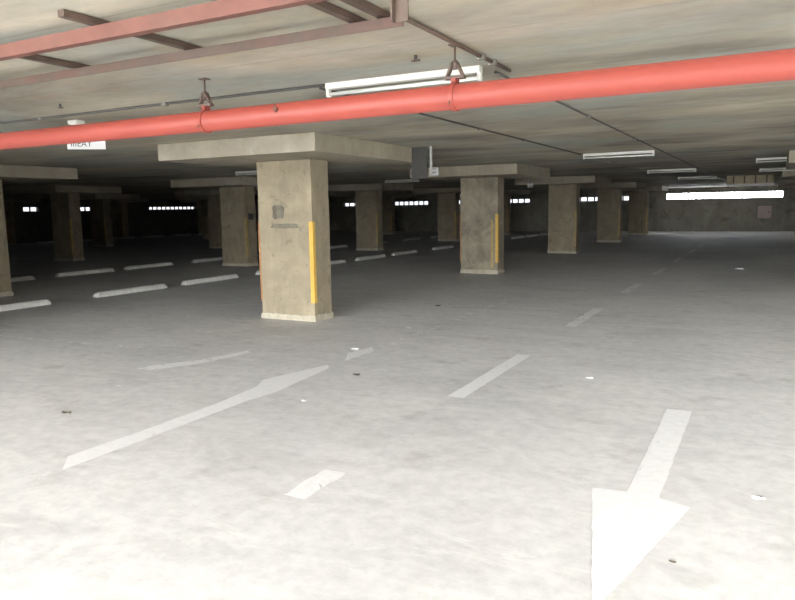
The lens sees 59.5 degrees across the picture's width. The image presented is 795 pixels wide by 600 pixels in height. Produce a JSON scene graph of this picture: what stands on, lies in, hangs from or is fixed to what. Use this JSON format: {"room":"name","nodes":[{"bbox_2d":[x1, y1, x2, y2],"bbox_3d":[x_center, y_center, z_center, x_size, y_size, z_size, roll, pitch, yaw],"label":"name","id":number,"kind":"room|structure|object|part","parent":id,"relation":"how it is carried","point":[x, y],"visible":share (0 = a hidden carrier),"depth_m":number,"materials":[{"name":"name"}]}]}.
{"room":"parking garage","nodes":[
{"label":"parking garage","id":0,"kind":"room"},
{"bbox_2d":[13,199,198,242],"bbox_3d":[-31.223,-2.077,22.448,0.300,2.540,78.500,3,8,28],"label":"wall","id":1,"kind":"structure","parent":0,"point":[30,227],"depth_m":47.21,"materials":[{"name":"concrete"}]},
{"bbox_2d":[23,207,37,211],"bbox_3d":[-21.455,-5.290,40.599,0.076,0.270,1.000,3,8,28],"label":"window","id":2,"kind":"structure","parent":1,"relation":"in","point":[25,209],"depth_m":40.61,"materials":[{"name":"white glass"}]},
{"bbox_2d":[80,207,89,210],"bbox_3d":[-19.814,-5.704,43.663,0.076,0.260,1.400,3,8,28],"label":"window","id":3,"kind":"structure","parent":1,"relation":"in","point":[81,208],"depth_m":43.87,"materials":[{"name":"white glass"}]},
{"bbox_2d":[149,207,194,209],"bbox_3d":[-16.274,-6.633,50.266,0.076,0.210,4.500,3,8,28],"label":"window","id":4,"kind":"structure","parent":1,"relation":"in","point":[150,208],"depth_m":50.06,"materials":[{"name":"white glass"}]},
{"bbox_2d":[0,231,794,599],"bbox_3d":[-10.225,0.427,11.543,47.800,0.300,79.100,3,8,28],"label":"floor","id":5,"kind":"structure","parent":0,"point":[484,494],"depth_m":5.37,"materials":[{"name":"concrete"}]},
{"bbox_2d":[4,198,40,244],"bbox_3d":[-21.507,-4.299,38.169,2.630,2.539,2.610,3,8,28],"label":"concrete column","id":6,"kind":"structure","parent":5,"relation":"on","point":[8,202],"depth_m":37.90,"materials":[{"name":"paint"}]},
{"bbox_3d":[-21.526,-5.446,38.019,2.630,0.225,2.610,3,8,28],"label":"drop panel","id":7,"kind":"part","parent":6,"relation":"part of","materials":[{"name":"concrete"}]},
{"bbox_2d":[11,276,34,281],"bbox_3d":[-9.521,-0.458,16.643,0.149,0.108,1.750,3,8,28],"label":"wheel stop","id":8,"kind":"object","parent":5,"relation":"on","point":[21,278],"visible":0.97,"depth_m":17.10,"materials":[{"name":"concrete"}]},
{"bbox_2d":[0,299,50,311],"bbox_3d":[-6.706,0.130,11.787,0.149,0.108,1.750,3,8,28],"label":"wheel stop","id":9,"kind":"object","parent":5,"relation":"on","point":[33,303],"visible":1,"depth_m":12.09,"materials":[{"name":"concrete"}]},
{"bbox_2d":[0,164,77,296],"bbox_3d":[-8.329,-1.349,13.931,2.630,2.539,2.610,3,8,28],"label":"concrete column","id":10,"kind":"structure","parent":5,"relation":"on","point":[8,173],"depth_m":13.83,"materials":[{"name":"paint"}]},
{"bbox_3d":[-8.348,-2.496,13.780,2.630,0.225,2.610,3,8,28],"label":"drop panel","id":11,"kind":"part","parent":10,"relation":"part of","materials":[{"name":"concrete"}]},
{"bbox_2d":[4,185,121,260],"bbox_3d":[-11.519,-2.647,24.253,2.630,2.539,2.610,3,8,28],"label":"concrete column","id":12,"kind":"structure","parent":5,"relation":"on","point":[64,199],"depth_m":23.99,"materials":[{"name":"paint"}]},
{"bbox_3d":[-11.539,-3.794,24.103,2.630,0.225,2.610,3,8,28],"label":"drop panel","id":13,"kind":"part","parent":12,"relation":"part of","materials":[{"name":"concrete"}]},
{"bbox_2d":[0,335,152,348],"bbox_3d":[-4.795,0.504,9.079,4.100,0.001,0.377,3,8,28],"label":"bay line","id":14,"kind":"object","parent":5,"relation":"on","point":[0,335],"visible":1,"depth_m":8.68,"materials":[{"name":"paint"}]},
{"bbox_2d":[55,268,113,276],"bbox_3d":[-8.395,-0.752,18.743,0.149,0.108,1.750,3,8,28],"label":"wheel stop","id":15,"kind":"object","parent":5,"relation":"on","point":[102,270],"visible":1,"depth_m":18.63,"materials":[{"name":"concrete"}]},
{"bbox_2d":[79,194,139,246],"bbox_3d":[-14.710,-3.944,34.575,2.630,2.539,2.610,3,8,28],"label":"concrete column","id":16,"kind":"structure","parent":5,"relation":"on","point":[100,206],"depth_m":34.33,"materials":[{"name":"paint"}]},
{"bbox_3d":[-14.729,-5.091,34.425,2.630,0.225,2.610,3,8,28],"label":"drop panel","id":17,"kind":"part","parent":16,"relation":"part of","materials":[{"name":"concrete"}]},
{"bbox_2d":[110,198,148,237],"bbox_3d":[-17.900,-5.241,44.897,2.630,2.539,2.610,3,8,28],"label":"concrete column","id":18,"kind":"structure","parent":5,"relation":"on","point":[118,207],"depth_m":44.67,"materials":[{"name":"paint"}]},
{"bbox_3d":[-17.919,-6.388,44.747,2.630,0.225,2.610,3,8,28],"label":"drop panel","id":19,"kind":"part","parent":18,"relation":"part of","materials":[{"name":"concrete"}]},
{"bbox_2d":[93,283,166,297],"bbox_3d":[-5.417,-0.207,14.193,0.149,0.108,1.750,3,8,28],"label":"wheel stop","id":20,"kind":"object","parent":5,"relation":"on","point":[153,286],"visible":1,"depth_m":14.05,"materials":[{"name":"concrete"}]},
{"bbox_2d":[124,262,172,269],"bbox_3d":[-7.364,-1.022,20.667,0.149,0.108,1.750,3,8,28],"label":"wheel stop","id":21,"kind":"object","parent":5,"relation":"on","point":[163,263],"visible":1,"depth_m":20.54,"materials":[{"name":"concrete"}]},
{"bbox_2d":[142,235,163,237],"bbox_3d":[-16.363,-4.263,46.587,0.149,0.108,1.750,3,8,28],"label":"wheel stop","id":22,"kind":"object","parent":5,"relation":"on","point":[155,235],"visible":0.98,"depth_m":46.61,"materials":[{"name":"concrete"}]},
{"bbox_2d":[181,200,201,233],"bbox_3d":[-14.293,-6.184,51.626,2.630,2.539,2.610,3,8,28],"label":"concrete column","id":23,"kind":"structure","parent":5,"relation":"on","point":[198,202],"depth_m":51.50,"materials":[{"name":"paint"}]},
{"bbox_3d":[-14.312,-7.331,51.475,2.630,0.225,2.610,3,8,28],"label":"drop panel","id":24,"kind":"part","parent":23,"relation":"part of","materials":[{"name":"concrete"}]},
{"bbox_2d":[177,196,208,238],"bbox_3d":[-11.103,-4.886,41.303,2.630,2.539,2.610,3,8,28],"label":"concrete column","id":25,"kind":"structure","parent":5,"relation":"on","point":[204,209],"depth_m":41.15,"materials":[{"name":"paint"}]},
{"bbox_3d":[-11.122,-6.033,41.153,2.630,0.225,2.610,3,8,28],"label":"drop panel","id":26,"kind":"part","parent":25,"relation":"part of","materials":[{"name":"concrete"}]},
{"bbox_2d":[138,351,249,369],"bbox_3d":[-2.179,0.650,7.627,0.610,0.001,1.220,3,8,28],"label":"painted floor line","id":27,"kind":"object","parent":5,"relation":"on","point":[160,366],"visible":1,"depth_m":7.47,"materials":[{"name":"paint"}]},
{"bbox_2d":[63,365,328,468],"bbox_3d":[-1.489,0.870,5.859,0.400,0.001,3.200,3,8,28],"label":"direction arrow","id":28,"kind":"object","parent":5,"relation":"on","point":[274,384],"visible":1,"depth_m":5.55,"materials":[{"name":"white paint"}]},
{"bbox_2d":[191,257,222,262],"bbox_3d":[-6.121,-1.346,22.985,0.149,0.108,1.750,3,8,28],"label":"wheel stop","id":29,"kind":"object","parent":5,"relation":"on","point":[214,258],"visible":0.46,"depth_m":22.70,"materials":[{"name":"concrete"}]},
{"bbox_2d":[181,274,238,284],"bbox_3d":[-4.338,-0.489,16.204,0.149,0.108,1.750,3,8,28],"label":"wheel stop","id":30,"kind":"object","parent":5,"relation":"on","point":[230,276],"visible":1,"depth_m":16.08,"materials":[{"name":"concrete"}]},
{"bbox_2d":[170,176,258,266],"bbox_3d":[-4.722,-2.291,20.659,2.630,2.539,2.610,3,8,28],"label":"concrete column","id":31,"kind":"structure","parent":5,"relation":"on","point":[237,194],"depth_m":20.40,"materials":[{"name":"paint"}]},
{"bbox_3d":[-4.742,-3.438,20.509,2.630,0.225,2.610,3,8,28],"label":"drop panel","id":32,"kind":"part","parent":31,"relation":"part of","materials":[{"name":"concrete"}]},
{"bbox_2d":[248,213,253,219],"bbox_3d":[-4.288,-2.442,20.365,0.056,0.180,0.180,3,8,28],"label":"switch box","id":33,"kind":"object","parent":31,"relation":"attached to","point":[250,215],"visible":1,"depth_m":20.31,"materials":[{"name":"grey metal"}]},
{"bbox_2d":[175,189,257,247],"bbox_3d":[-7.912,-3.589,30.981,2.630,2.539,2.610,3,8,28],"label":"concrete column","id":34,"kind":"structure","parent":5,"relation":"on","point":[213,196],"depth_m":30.77,"materials":[{"name":"paint"}]},
{"bbox_3d":[-7.932,-4.736,30.831,2.630,0.225,2.610,3,8,28],"label":"drop panel","id":35,"kind":"part","parent":34,"relation":"part of","materials":[{"name":"concrete"}]},
{"bbox_2d":[158,132,411,321],"bbox_3d":[-1.532,-0.994,10.336,2.630,2.539,2.610,3,8,28],"label":"concrete column","id":36,"kind":"structure","parent":5,"relation":"on","point":[292,169],"depth_m":10.05,"materials":[{"name":"beige concrete"}]},
{"bbox_3d":[-1.551,-2.141,10.186,2.630,0.225,2.610,3,8,28],"label":"drop panel","id":37,"kind":"part","parent":36,"relation":"part of","materials":[{"name":"concrete"}]},
{"bbox_2d":[283,469,344,498],"bbox_3d":[-0.483,1.082,4.110,0.172,0.001,0.439,3,8,28],"label":"lane marking","id":38,"kind":"object","parent":5,"relation":"on","point":[305,489],"visible":1,"depth_m":4.11,"materials":[{"name":"paint"}]},
{"bbox_2d":[330,259,345,264],"bbox_3d":[-2.041,-1.089,20.491,0.149,0.108,1.750,3,8,28],"label":"wheel stop","id":39,"kind":"object","parent":5,"relation":"on","point":[342,260],"visible":0.53,"depth_m":20.82,"materials":[{"name":"concrete"}]},
{"bbox_2d":[330,245,346,248],"bbox_3d":[-2.651,-2.252,29.458,0.149,0.108,1.750,3,8,28],"label":"wheel stop","id":40,"kind":"object","parent":5,"relation":"on","point":[336,246],"visible":0.58,"depth_m":29.58,"materials":[{"name":"concrete"}]},
{"bbox_2d":[328,192,350,196],"bbox_3d":[-4.306,-4.531,37.709,2.630,2.539,2.610,3,8,28],"label":"concrete column","id":41,"kind":"structure","parent":5,"relation":"on","point":[330,194],"depth_m":37.25,"materials":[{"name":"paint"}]},
{"bbox_2d":[345,347,373,360],"bbox_3d":[-0.441,0.597,7.808,0.224,0.001,0.800,3,8,28],"label":"edge line","id":42,"kind":"object","parent":5,"relation":"on","point":[350,355],"visible":1,"depth_m":7.84,"materials":[{"name":"paint"}]},
{"bbox_2d":[328,183,412,250],"bbox_3d":[-1.115,-3.233,27.387,2.630,2.539,2.610,3,8,28],"label":"concrete column","id":43,"kind":"structure","parent":5,"relation":"on","point":[368,197],"depth_m":27.13,"materials":[{"name":"paint"}]},
{"bbox_3d":[-1.135,-4.380,27.237,2.630,0.225,2.610,3,8,28],"label":"drop panel","id":44,"kind":"part","parent":43,"relation":"part of","materials":[{"name":"concrete"}]},
{"bbox_2d":[355,254,385,260],"bbox_3d":[-0.868,-1.395,22.677,0.149,0.108,1.750,3,8,28],"label":"wheel stop","id":45,"kind":"object","parent":5,"relation":"on","point":[379,255],"visible":1,"depth_m":22.50,"materials":[{"name":"concrete"}]},
{"bbox_2d":[382,193,413,233],"bbox_3d":[-0.699,-5.473,44.438,2.630,2.539,2.610,3,8,28],"label":"concrete column","id":46,"kind":"structure","parent":5,"relation":"on","point":[388,200],"depth_m":44.16,"materials":[{"name":"paint"}]},
{"bbox_3d":[-0.718,-6.620,44.288,2.630,0.225,2.610,3,8,28],"label":"drop panel","id":47,"kind":"part","parent":46,"relation":"part of","materials":[{"name":"concrete"}]},
{"bbox_2d":[391,250,416,255],"bbox_3d":[0.257,-1.689,24.777,0.149,0.108,1.750,3,8,28],"label":"wheel stop","id":48,"kind":"object","parent":5,"relation":"on","point":[409,251],"visible":1,"depth_m":24.61,"materials":[{"name":"concrete"}]},
{"bbox_2d":[403,237,419,240],"bbox_3d":[0.725,-3.134,35.756,0.149,0.108,1.750,3,8,28],"label":"wheel stop","id":49,"kind":"object","parent":5,"relation":"on","point":[416,238],"visible":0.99,"depth_m":35.59,"materials":[{"name":"concrete"}]},
{"bbox_2d":[412,187,460,240],"bbox_3d":[2.492,-4.176,34.115,2.630,2.539,2.610,3,8,28],"label":"concrete column","id":50,"kind":"structure","parent":5,"relation":"on","point":[448,198],"depth_m":33.87,"materials":[{"name":"paint"}]},
{"bbox_3d":[2.472,-5.323,33.965,2.630,0.225,2.610,3,8,28],"label":"drop panel","id":51,"kind":"part","parent":50,"relation":"part of","materials":[{"name":"concrete"}]},
{"bbox_2d":[432,245,452,249],"bbox_3d":[1.804,-2.093,27.663,0.149,0.108,1.750,3,8,28],"label":"wheel stop","id":52,"kind":"object","parent":5,"relation":"on","point":[447,246],"visible":1,"depth_m":27.46,"materials":[{"name":"concrete"}]},
{"bbox_2d":[410,163,549,273],"bbox_3d":[2.075,-1.936,17.065,2.630,2.539,2.610,3,8,28],"label":"concrete column","id":53,"kind":"structure","parent":5,"relation":"on","point":[482,186],"depth_m":16.81,"materials":[{"name":"beige concrete"}]},
{"bbox_3d":[2.056,-3.083,16.915,2.630,0.225,2.610,3,8,28],"label":"drop panel","id":54,"kind":"part","parent":53,"relation":"part of","materials":[{"name":"concrete"}]},
{"bbox_2d":[448,354,529,397],"bbox_3d":[0.935,0.712,6.755,0.158,0.001,1.883,3,8,28],"label":"lane marking","id":55,"kind":"object","parent":5,"relation":"on","point":[493,373],"visible":1,"depth_m":6.60,"materials":[{"name":"white paint"}]},
{"bbox_2d":[504,190,529,234],"bbox_3d":[6.098,-5.118,40.844,2.630,2.539,2.610,3,8,28],"label":"concrete column","id":56,"kind":"structure","parent":5,"relation":"on","point":[507,193],"depth_m":40.48,"materials":[{"name":"paint"}]},
{"bbox_3d":[6.079,-6.265,40.694,2.630,0.225,2.610,3,8,28],"label":"drop panel","id":57,"kind":"part","parent":56,"relation":"part of","materials":[{"name":"concrete"}]},
{"bbox_2d":[515,175,611,253],"bbox_3d":[5.682,-2.878,23.793,2.630,2.539,2.610,3,8,28],"label":"concrete column","id":58,"kind":"structure","parent":5,"relation":"on","point":[564,192],"depth_m":23.54,"materials":[{"name":"paint"}]},
{"bbox_3d":[5.662,-4.025,23.643,2.630,0.225,2.610,3,8,28],"label":"drop panel","id":59,"kind":"part","parent":58,"relation":"part of","materials":[{"name":"concrete"}]},
{"bbox_2d":[566,308,602,326],"bbox_3d":[2.729,0.243,10.102,0.173,0.001,1.833,3,8,28],"label":"lane marking","id":60,"kind":"object","parent":5,"relation":"on","point":[593,311],"visible":1,"depth_m":10.04,"materials":[{"name":"paint"}]},
{"bbox_2d":[580,182,645,241],"bbox_3d":[9.289,-3.820,30.521,2.630,2.539,2.610,3,8,28],"label":"concrete column","id":61,"kind":"structure","parent":5,"relation":"on","point":[609,203],"depth_m":30.28,"materials":[{"name":"paint"}]},
{"bbox_3d":[9.269,-4.967,30.371,2.630,0.225,2.610,3,8,28],"label":"drop panel","id":62,"kind":"part","parent":61,"relation":"part of","materials":[{"name":"concrete"}]},
{"bbox_2d":[620,283,642,292],"bbox_3d":[4.555,-0.234,13.506,0.173,0.001,1.756,3,8,28],"label":"lane marking","id":63,"kind":"object","parent":5,"relation":"on","point":[636,285],"visible":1,"depth_m":13.57,"materials":[{"name":"paint"}]},
{"bbox_2d":[591,409,691,599],"bbox_3d":[1.481,1.049,4.109,0.525,0.001,3.081,3,8,28],"label":"direction arrow","id":64,"kind":"object","parent":5,"relation":"on","point":[626,525],"visible":1,"depth_m":3.62,"materials":[{"name":"white paint"}]},
{"bbox_2d":[622,186,668,234],"bbox_3d":[12.896,-4.762,37.250,2.630,2.539,2.610,3,8,28],"label":"concrete column","id":65,"kind":"structure","parent":5,"relation":"on","point":[638,198],"depth_m":37.02,"materials":[{"name":"paint"}]},
{"bbox_3d":[12.876,-5.909,37.100,2.630,0.225,2.610,3,8,28],"label":"drop panel","id":66,"kind":"part","parent":65,"relation":"part of","materials":[{"name":"concrete"}]},
{"bbox_2d":[652,268,666,274],"bbox_3d":[6.338,-0.699,16.832,0.174,0.001,1.861,3,8,28],"label":"lane marking","id":67,"kind":"object","parent":5,"relation":"on","point":[662,269],"visible":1,"depth_m":16.73,"materials":[{"name":"paint"}]},
{"bbox_2d":[751,495,764,498],"bbox_3d":[1.973,1.077,3.805,0.070,0.009,0.036,3,8,28],"label":"paper scrap","id":68,"kind":"object","parent":5,"relation":"on","point":[752,496],"visible":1,"depth_m":3.80,"materials":[{"name":"white paper"}]},
{"bbox_2d":[779,177,794,184],"bbox_3d":[16.174,-3.460,26.881,2.630,2.539,2.610,3,8,28],"label":"concrete column","id":69,"kind":"structure","parent":5,"relation":"on","point":[781,181],"depth_m":26.15,"materials":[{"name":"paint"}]},
{"bbox_2d":[781,169,794,178],"bbox_3d":[12.567,-2.518,20.152,2.630,2.539,2.610,3,8,28],"label":"concrete column","id":70,"kind":"structure","parent":5,"relation":"on","point":[785,174],"depth_m":19.45,"materials":[{"name":"paint"}]},
{"bbox_2d":[786,150,794,168],"bbox_3d":[8.960,-1.576,13.424,2.630,2.539,2.610,3,8,28],"label":"concrete column","id":71,"kind":"structure","parent":5,"relation":"on","point":[790,163],"depth_m":12.75,"materials":[{"name":"paint"}]},
{"bbox_2d":[0,0,794,199],"bbox_3d":[-3.755,-4.091,23.333,47.800,0.300,51.300,3,8,28],"label":"ceiling","id":72,"kind":"structure","parent":0,"point":[721,131],"depth_m":5.33,"materials":[{"name":"concrete"}]},
{"bbox_2d":[68,120,84,124],"bbox_3d":[-3.247,-1.792,7.035,0.130,0.041,0.100,3,8,28],"label":"junction box","id":73,"kind":"object","parent":72,"relation":"attached to","point":[70,122],"visible":0.91,"depth_m":7.00,"materials":[{"name":"white plastic"}]},
{"bbox_2d":[67,141,105,148],"bbox_3d":[-3.291,-1.724,7.352,0.380,0.260,0.016,-2,8,-10],"label":"hanging sign","id":74,"kind":"object","parent":72,"relation":"hanging from","point":[99,144],"visible":0.55,"depth_m":7.36,"materials":[{"name":"white plastic"}]},
{"bbox_2d":[0,84,324,123],"bbox_3d":[-5.403,-1.860,7.780,11.020,0.030,0.044,3,8,28],"label":"conduit","id":75,"kind":"object","parent":72,"relation":"attached to","point":[318,85],"visible":1,"depth_m":5.95,"materials":[{"name":"grey metal"}]},
{"bbox_2d":[0,0,408,88],"bbox_3d":[-2.824,-1.332,4.271,6.900,0.247,1.150,3,8,28],"label":"cable tray","id":76,"kind":"object","parent":72,"relation":"attached to","point":[144,27],"visible":1,"depth_m":3.37,"materials":[{"name":"red metal"}]},
{"bbox_3d":[0.006,-1.148,2.563,0.060,0.230,0.031,3,8,28],"label":"drop plate","id":77,"kind":"part","parent":76,"relation":"part of","materials":[{"name":"brown metal"}]},
{"bbox_2d":[197,78,213,132],"bbox_3d":[-1.368,-1.384,4.964,0.120,0.378,0.146,-2,8,-9],"label":"hanger","id":78,"kind":"object","parent":72,"relation":"hanging from","point":[204,107],"visible":0.8,"depth_m":4.94,"materials":[{"name":"brown metal"}]},
{"bbox_3d":[-1.370,-1.505,4.948,0.060,0.135,0.060,3,8,28],"label":"rod","id":79,"kind":"part","parent":78,"relation":"part of","materials":[{"name":"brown metal"}]},
{"bbox_2d":[235,170,256,175],"bbox_3d":[-3.280,-2.964,16.205,1.234,0.098,0.060,3,8,28],"label":"strip light","id":80,"kind":"object","parent":72,"relation":"attached to","point":[237,172],"visible":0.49,"depth_m":16.32,"materials":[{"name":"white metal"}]},
{"bbox_2d":[385,179,418,182],"bbox_3d":[0.143,-3.858,22.591,1.234,0.098,0.060,3,8,28],"label":"strip light","id":81,"kind":"object","parent":72,"relation":"attached to","point":[405,180],"visible":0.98,"depth_m":22.52,"materials":[{"name":"white plastic"}]},
{"bbox_2d":[325,65,482,96],"bbox_3d":[0.016,-1.545,4.942,1.234,0.098,0.060,3,8,28],"label":"strip light","id":82,"kind":"object","parent":72,"relation":"attached to","point":[477,69],"visible":0.96,"depth_m":4.92,"materials":[{"name":"white plastic"}]},
{"bbox_2d":[411,55,419,61],"bbox_3d":[0.112,-1.494,4.304,0.050,0.036,0.024,3,8,28],"label":"anchor","id":83,"kind":"object","parent":72,"relation":"attached to","point":[415,56],"visible":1,"depth_m":4.30,"materials":[{"name":"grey metal"}]},
{"bbox_2d":[410,147,427,178],"bbox_3d":[0.331,-2.125,10.797,0.285,0.479,0.028,3,8,28],"label":"board","id":84,"kind":"object","parent":72,"relation":"hanging from","point":[418,164],"visible":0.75,"depth_m":10.78,"materials":[{"name":"metal"}]},
{"bbox_2d":[429,146,438,175],"bbox_3d":[0.562,-2.131,10.660,0.150,0.439,0.042,3,8,28],"label":"sign","id":85,"kind":"object","parent":72,"relation":"hanging from","point":[432,170],"visible":1,"depth_m":10.66,"materials":[{"name":"white metal"}]},
{"bbox_2d":[319,87,580,154],"bbox_3d":[1.373,-2.140,9.025,0.044,0.026,8.400,3,8,28],"label":"conduit","id":86,"kind":"object","parent":72,"relation":"attached to","point":[320,88],"visible":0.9,"depth_m":8.18,"materials":[{"name":"grey metal"}]},
{"bbox_2d":[444,44,465,111],"bbox_3d":[0.336,-1.295,4.063,0.120,0.378,0.146,-2,8,-9],"label":"hanger","id":87,"kind":"object","parent":72,"relation":"hanging from","point":[454,65],"visible":0.73,"depth_m":4.04,"materials":[{"name":"brown metal"}]},
{"bbox_2d":[0,48,794,149],"bbox_3d":[-3.055,-1.365,5.866,21.000,0.172,0.181,3,8,28],"label":"pipe","id":88,"kind":"object","parent":87,"relation":"hanging from","point":[773,65],"visible":1,"depth_m":4.01,"materials":[{"name":"red metal"}]},
{"bbox_3d":[0.334,-1.416,4.047,0.060,0.135,0.060,3,8,28],"label":"rod","id":89,"kind":"part","parent":87,"relation":"part of","materials":[{"name":"brown metal"}]},
{"bbox_2d":[406,17,510,72],"bbox_3d":[0.376,-1.465,4.035,0.044,0.034,1.670,3,8,28],"label":"conduit","id":90,"kind":"object","parent":72,"relation":"attached to","point":[480,56],"visible":0.82,"depth_m":3.98,"materials":[{"name":"brown metal"}]},
{"bbox_2d":[527,178,532,187],"bbox_3d":[3.400,-3.093,17.796,0.150,0.439,0.042,3,8,28],"label":"sign","id":91,"kind":"object","parent":72,"relation":"hanging from","point":[529,185],"visible":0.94,"depth_m":17.81,"materials":[{"name":"white metal"}]},
{"bbox_2d":[494,71,724,180],"bbox_3d":[7.305,-3.310,17.193,0.044,0.026,28.260,3,8,28],"label":"conduit","id":92,"kind":"object","parent":72,"relation":"attached to","point":[495,72],"visible":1,"depth_m":7.95,"materials":[{"name":"grey metal"}]},
{"bbox_2d":[583,150,654,158],"bbox_3d":[3.941,-2.594,12.444,1.234,0.098,0.060,3,8,28],"label":"strip light","id":93,"kind":"object","parent":72,"relation":"attached to","point":[647,151],"visible":1,"depth_m":12.41,"materials":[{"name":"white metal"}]},
{"bbox_2d":[587,156,689,181],"bbox_3d":[8.101,-3.891,21.521,0.044,0.024,19.800,3,8,28],"label":"conduit","id":94,"kind":"object","parent":72,"relation":"attached to","point":[587,156],"visible":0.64,"depth_m":16.32,"materials":[{"name":"grey metal"}]},
{"bbox_2d":[647,168,695,173],"bbox_3d":[7.384,-3.479,18.762,1.234,0.098,0.060,3,8,28],"label":"strip light","id":95,"kind":"object","parent":72,"relation":"attached to","point":[672,170],"visible":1,"depth_m":18.74,"materials":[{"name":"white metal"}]},
{"bbox_2d":[678,176,716,179],"bbox_3d":[10.427,-4.246,24.226,1.234,0.098,0.060,3,8,28],"label":"strip light","id":96,"kind":"object","parent":72,"relation":"attached to","point":[698,177],"visible":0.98,"depth_m":24.15,"materials":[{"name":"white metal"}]},
{"bbox_2d":[727,174,773,185],"bbox_3d":[12.535,-4.233,24.681,1.460,0.314,2.030,3,8,28],"label":"box","id":97,"kind":"object","parent":72,"relation":"hanging from","point":[743,180],"visible":0.99,"depth_m":23.86,"materials":[{"name":"brown metal"}]},
{"bbox_2d":[756,157,786,162],"bbox_3d":[8.175,-2.938,14.527,1.234,0.098,0.060,3,8,28],"label":"strip light","id":98,"kind":"object","parent":72,"relation":"attached to","point":[772,158],"visible":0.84,"depth_m":14.64,"materials":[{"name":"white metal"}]},
{"bbox_2d":[759,168,794,171],"bbox_3d":[10.566,-3.563,18.988,1.234,0.098,0.060,3,8,28],"label":"strip light","id":99,"kind":"object","parent":72,"relation":"attached to","point":[770,169],"visible":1,"depth_m":19.10,"materials":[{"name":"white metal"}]},
{"bbox_2d":[255,185,794,230],"bbox_3d":[8.226,-5.806,45.823,47.800,2.540,0.300,3,8,28],"label":"wall","id":100,"kind":"structure","parent":0,"point":[722,214],"depth_m":41.75,"materials":[{"name":"concrete"}]},
{"bbox_2d":[344,203,355,206],"bbox_3d":[-2.958,-7.084,51.637,2.300,0.260,0.076,3,8,28],"label":"window","id":101,"kind":"structure","parent":100,"relation":"in","point":[345,204],"depth_m":51.96,"materials":[{"name":"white glass"}]},
{"bbox_2d":[395,201,427,205],"bbox_3d":[0.994,-6.887,49.546,2.750,0.280,0.076,3,8,28],"label":"window","id":102,"kind":"structure","parent":100,"relation":"in","point":[401,202],"depth_m":49.54,"materials":[{"name":"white glass"}]},
{"bbox_2d":[459,199,529,203],"bbox_3d":[5.974,-6.632,46.912,6.130,0.270,0.076,3,8,28],"label":"window","id":103,"kind":"structure","parent":100,"relation":"in","point":[512,200],"depth_m":45.83,"materials":[{"name":"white glass"}]},
{"bbox_2d":[580,196,628,201],"bbox_3d":[12.518,-6.304,43.450,4.750,0.280,0.076,3,8,28],"label":"window","id":104,"kind":"structure","parent":100,"relation":"in","point":[624,198],"depth_m":43.63,"materials":[{"name":"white glass"}]},
{"bbox_2d":[666,191,775,199],"bbox_3d":[18.764,-6.037,40.139,6.100,0.360,0.076,3,8,28],"label":"window","id":105,"kind":"structure","parent":100,"relation":"in","point":[750,191],"depth_m":40.20,"materials":[{"name":"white glass"}]},
{"bbox_2d":[757,206,771,217],"bbox_3d":[20.583,-4.936,39.039,0.680,0.680,0.190,3,8,28],"label":"wall box","id":106,"kind":"object","parent":100,"relation":"attached to","point":[763,211],"visible":1,"depth_m":38.97,"materials":[{"name":"metal"}]},
{"bbox_3d":[20.549,-4.927,38.976,0.560,0.560,0.015,3,8,28],"label":"lid","id":107,"kind":"part","parent":106,"relation":"part of","materials":[{"name":"metal"}]}
]}

